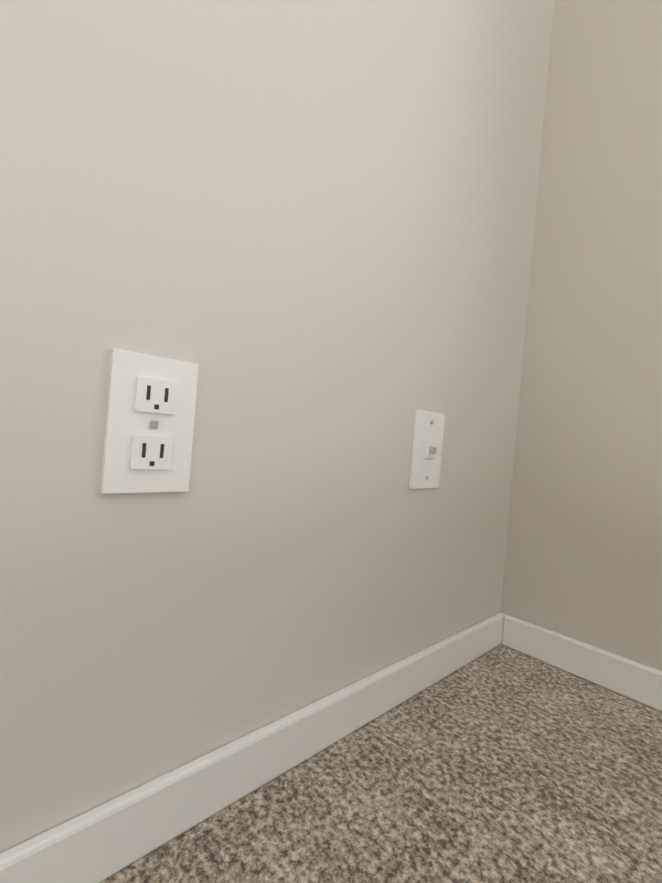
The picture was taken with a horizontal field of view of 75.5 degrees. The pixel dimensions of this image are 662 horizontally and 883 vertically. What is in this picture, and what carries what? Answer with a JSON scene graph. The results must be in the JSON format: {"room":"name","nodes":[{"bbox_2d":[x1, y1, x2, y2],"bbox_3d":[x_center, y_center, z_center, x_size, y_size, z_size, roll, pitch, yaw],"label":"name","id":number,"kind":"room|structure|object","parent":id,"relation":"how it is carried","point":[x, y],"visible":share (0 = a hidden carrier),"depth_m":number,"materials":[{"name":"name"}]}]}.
{"room":"empty carpeted room","nodes":[
{"label":"empty carpeted room","id":0,"kind":"room"},
{"bbox_2d":[0,0,553,852],"bbox_3d":[-1.272,-1.093,-0.665,4.920,2.940,0.160,4,1,-43],"label":"wall","id":1,"kind":"structure","parent":0,"point":[300,232],"depth_m":0.43,"materials":[{"name":"beige paint"}]},
{"bbox_2d":[100,348,198,493],"bbox_3d":[-0.151,-0.015,0.364,0.072,0.116,0.010,4,1,-43],"label":"electrical outlet","id":2,"kind":"object","parent":1,"relation":"attached to","point":[149,423],"visible":1,"depth_m":0.36,"materials":[{"name":"white plastic"}]},
{"bbox_2d":[0,612,504,882],"bbox_3d":[-1.325,0.248,-0.716,4.600,0.060,0.013,4,1,-43],"label":"baseboard","id":3,"kind":"structure","parent":1,"relation":"attached to","point":[101,843],"depth_m":0.42,"materials":[{"name":"white wood"}]},
{"bbox_2d":[409,409,444,488],"bbox_3d":[0.149,0.013,0.644,0.072,0.116,0.016,4,1,-43],"label":"wall plate","id":4,"kind":"object","parent":1,"relation":"attached to","point":[427,443],"visible":1,"depth_m":0.64,"materials":[{"name":"white plastic"}]},
{"bbox_2d":[100,644,661,882],"bbox_3d":[0.199,0.482,-2.348,4.920,0.120,4.820,4,1,-43],"label":"floor","id":5,"kind":"structure","parent":0,"point":[501,763],"depth_m":0.46,"materials":[{"name":"carpet"}]},
{"bbox_2d":[500,0,661,670],"bbox_3d":[1.808,-0.835,-0.475,0.160,2.940,3.800,4,1,-43],"label":"wall","id":6,"kind":"structure","parent":0,"point":[583,557],"depth_m":0.77,"materials":[{"name":"beige paint"}]},
{"bbox_2d":[502,615,661,711],"bbox_3d":[1.632,0.495,-0.521,0.013,0.060,3.774,4,1,-43],"label":"baseboard","id":7,"kind":"structure","parent":6,"relation":"attached to","point":[631,679],"depth_m":0.74,"materials":[{"name":"white wood"}]}
]}

